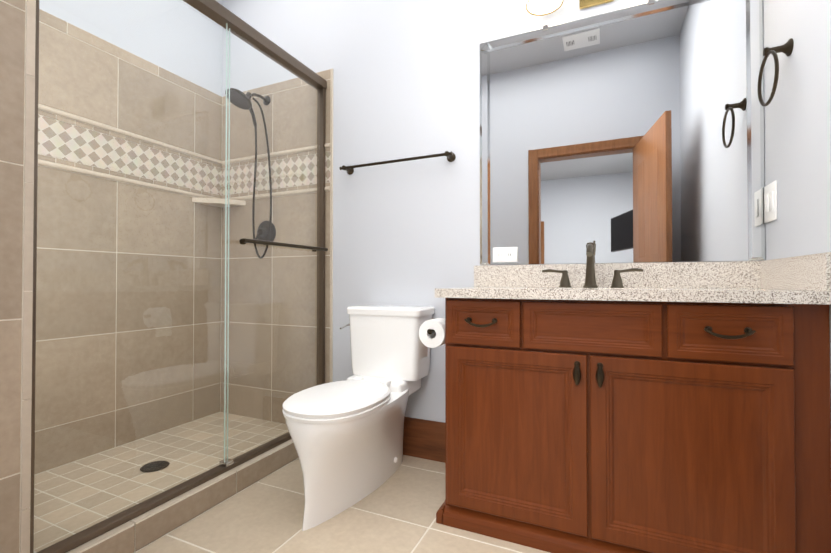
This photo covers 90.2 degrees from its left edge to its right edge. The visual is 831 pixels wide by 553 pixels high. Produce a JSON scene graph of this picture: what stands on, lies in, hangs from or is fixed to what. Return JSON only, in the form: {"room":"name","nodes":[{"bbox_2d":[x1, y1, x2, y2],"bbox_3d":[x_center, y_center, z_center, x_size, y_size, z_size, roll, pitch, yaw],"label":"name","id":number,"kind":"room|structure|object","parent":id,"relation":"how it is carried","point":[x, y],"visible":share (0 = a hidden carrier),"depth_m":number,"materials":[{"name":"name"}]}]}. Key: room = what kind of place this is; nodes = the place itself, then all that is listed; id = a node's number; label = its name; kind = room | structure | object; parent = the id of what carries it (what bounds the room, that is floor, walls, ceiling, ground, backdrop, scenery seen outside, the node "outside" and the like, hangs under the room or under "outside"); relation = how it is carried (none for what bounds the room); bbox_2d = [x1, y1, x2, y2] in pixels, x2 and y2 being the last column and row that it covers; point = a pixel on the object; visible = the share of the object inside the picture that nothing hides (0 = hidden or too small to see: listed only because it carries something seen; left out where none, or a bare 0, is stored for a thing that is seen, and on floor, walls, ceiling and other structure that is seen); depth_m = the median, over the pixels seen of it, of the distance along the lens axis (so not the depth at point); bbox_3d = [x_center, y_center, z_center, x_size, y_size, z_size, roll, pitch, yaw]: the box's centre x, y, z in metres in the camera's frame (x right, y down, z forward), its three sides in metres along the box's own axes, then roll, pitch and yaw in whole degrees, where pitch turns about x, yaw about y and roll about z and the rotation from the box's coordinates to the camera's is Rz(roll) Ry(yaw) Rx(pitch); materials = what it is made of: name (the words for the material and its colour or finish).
{"room":"bathroom","nodes":[
{"label":"bathroom","id":0,"kind":"room"},
{"bbox_2d":[39,0,222,96],"bbox_3d":[-1.797,-0.516,1.905,0.120,2.930,2.053,0,-1,24],"label":"wall","id":1,"kind":"structure","parent":0,"point":[190,17],"depth_m":2.43,"materials":[{"name":"grey paint"}]},
{"bbox_2d":[34,9,221,474],"bbox_3d":[-1.599,-0.138,2.165,0.020,2.180,1.408,0,-1,24],"label":"wall tiles","id":2,"kind":"structure","parent":1,"relation":"attached to","point":[67,336],"depth_m":2.21,"materials":[{"name":"beige tile"}]},
{"bbox_2d":[136,455,549,552],"bbox_3d":[-0.384,0.942,1.311,2.930,0.001,1.933,0,-1,24],"label":"floor","id":3,"kind":"structure","parent":0,"point":[396,511],"depth_m":1.57,"materials":[{"name":"beige tile"}]},
{"bbox_2d":[34,412,288,552],"bbox_3d":[-1.245,0.926,1.992,0.782,0.049,1.392,0,-1,24],"label":"shower floor","id":4,"kind":"structure","parent":3,"relation":"on","point":[48,505],"depth_m":1.90,"materials":[{"name":"beige tile"}]},
{"bbox_2d":[140,461,169,471],"bbox_3d":[-1.232,0.896,1.958,0.120,0.007,0.120,0,-1,24],"label":"shower drain","id":5,"kind":"object","parent":4,"relation":"on","point":[151,467],"depth_m":1.94,"materials":[{"name":"brown metal"}]},
{"bbox_2d":[66,439,297,552],"bbox_3d":[-0.840,0.898,1.807,0.106,0.100,1.392,0,-1,24],"label":"shower curb","id":6,"kind":"structure","parent":3,"relation":"on","point":[143,530],"depth_m":1.59,"materials":[{"name":"beige tile"}]},
{"bbox_2d":[282,304,434,530],"bbox_3d":[-0.252,0.549,1.875,0.434,0.800,0.791,0,-1,24],"label":"toilet","id":7,"kind":"object","parent":3,"relation":"on","point":[347,436],"visible":1,"depth_m":1.75,"materials":[{"name":"white ceramic"}]},
{"bbox_2d":[419,241,830,552],"bbox_3d":[0.661,0.395,1.602,1.260,1.100,0.544,0,-1,24],"label":"bathroom vanity","id":8,"kind":"object","parent":3,"relation":"on","point":[676,407],"visible":1,"depth_m":1.33,"materials":[{"name":"brown wood"}]},
{"bbox_2d":[542,241,643,287],"bbox_3d":[0.723,-0.054,1.714,0.396,0.201,0.153,0,-1,24],"label":"faucet","id":9,"kind":"object","parent":8,"relation":"on","point":[590,278],"depth_m":1.74,"materials":[{"name":"brown metal"}]},
{"bbox_2d":[222,0,765,422],"bbox_3d":[0.041,-0.511,2.262,3.170,2.930,0.120,0,-1,24],"label":"wall","id":10,"kind":"structure","parent":0,"point":[406,78],"depth_m":2.25,"materials":[{"name":"grey paint"}]},
{"bbox_2d":[30,0,326,552],"bbox_3d":[-0.840,-0.166,1.819,0.060,2.029,1.390,0,-1,24],"label":"shower door frame","id":11,"kind":"object","parent":10,"relation":"attached to","point":[225,18],"visible":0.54,"depth_m":1.77,"materials":[{"name":"clear glass"}]},
{"bbox_2d":[192,197,245,207],"bbox_3d":[-1.257,-0.482,2.654,0.220,0.030,0.220,0,-1,24],"label":"corner shelf","id":12,"kind":"object","parent":10,"relation":"attached to","point":[218,203],"depth_m":2.65,"materials":[{"name":"tile"}]},
{"bbox_2d":[219,238,327,466],"bbox_3d":[-0.682,0.329,2.098,0.091,1.002,0.660,0,-1,24],"label":"guide","id":13,"kind":"object","parent":10,"relation":"attached to","point":[229,462],"visible":0.96,"depth_m":1.96,"materials":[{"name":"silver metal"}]},
{"bbox_2d":[221,69,332,423],"bbox_3d":[-0.905,-0.132,2.611,0.914,2.180,0.020,0,-1,24],"label":"wall tile","id":14,"kind":"structure","parent":10,"relation":"attached to","point":[246,270],"depth_m":2.60,"materials":[{"name":"beige tile"}]},
{"bbox_2d":[225,88,271,258],"bbox_3d":[-1.012,-0.633,2.508,0.159,1.041,0.291,0,-1,28],"label":"shower head","id":15,"kind":"object","parent":14,"relation":"attached to","point":[235,93],"depth_m":2.56},
{"bbox_2d":[253,221,275,244],"bbox_3d":[-0.961,-0.278,2.603,0.156,0.156,0.065,0,-1,24],"label":"shower valve","id":16,"kind":"object","parent":14,"relation":"attached to","point":[263,232],"depth_m":2.60,"materials":[{"name":"brown metal"}]},
{"bbox_2d":[339,151,455,174],"bbox_3d":[-0.110,-0.612,2.225,0.671,0.048,0.072,0,-1,24],"label":"towel rail","id":17,"kind":"object","parent":10,"relation":"attached to","point":[451,156],"visible":1,"depth_m":2.18,"materials":[{"name":"brown metal"}]},
{"bbox_2d":[403,417,444,462],"bbox_3d":[-0.081,0.853,2.226,0.873,0.200,0.016,0,-1,24],"label":"baseboard","id":18,"kind":"structure","parent":10,"relation":"attached to","point":[423,439],"depth_m":2.16,"materials":[{"name":"brown wood"}]},
{"bbox_2d":[526,0,613,15],"bbox_3d":[0.770,-1.293,1.767,0.579,0.172,0.192,0,-1,24],"label":"sconce","id":19,"kind":"object","parent":10,"relation":"attached to","point":[540,7],"visible":1,"depth_m":1.88,"materials":[{"name":"white glass"}]},
{"bbox_2d":[480,0,764,264],"bbox_3d":[0.830,-0.617,1.826,1.124,1.115,0.019,0,-1,24],"label":"mirror","id":20,"kind":"object","parent":10,"relation":"attached to","point":[633,134],"visible":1,"depth_m":1.79,"materials":[{"name":"clear glass"}]},
{"bbox_2d":[493,247,517,261],"bbox_3d":[0.431,-0.105,1.996,0.120,0.072,0.008,0,-1,24],"label":"outlet plate","id":21,"kind":"object","parent":20,"relation":"attached to","point":[500,254],"depth_m":1.99,"materials":[{"name":"white plastic"}]},
{"bbox_2d":[763,0,830,418],"bbox_3d":[0.979,-0.530,0.641,0.120,2.930,2.053,0,-1,24],"label":"wall","id":22,"kind":"structure","parent":0,"point":[797,116],"depth_m":1.31,"materials":[{"name":"grey paint"}]},
{"bbox_2d":[764,180,776,222],"bbox_3d":[1.317,-0.275,1.538,0.009,0.140,0.115,0,-1,24],"label":"switch plate","id":23,"kind":"object","parent":22,"relation":"attached to","point":[770,201],"visible":1,"depth_m":1.52,"materials":[{"name":"white plastic"}]},
{"bbox_2d":[757,38,793,106],"bbox_3d":[1.213,-0.684,1.389,0.072,0.208,0.175,0,-1,24],"label":"towel ring","id":24,"kind":"object","parent":22,"relation":"attached to","point":[786,48],"visible":1,"depth_m":1.38,"materials":[{"name":"brown metal"}]},
{"bbox_3d":[-1.511,-0.523,1.302,0.900,2.930,0.097,0,-1,24],"label":"wall","id":25,"kind":"structure","parent":0,"visible":0},
{"bbox_2d":[0,0,35,552],"bbox_3d":[-1.500,-0.522,1.303,0.903,2.929,0.107,0,-1,24],"label":"wall tile","id":26,"kind":"structure","parent":25,"relation":"attached to","point":[17,66],"depth_m":1.12,"materials":[{"name":"beige tile"}]}
]}

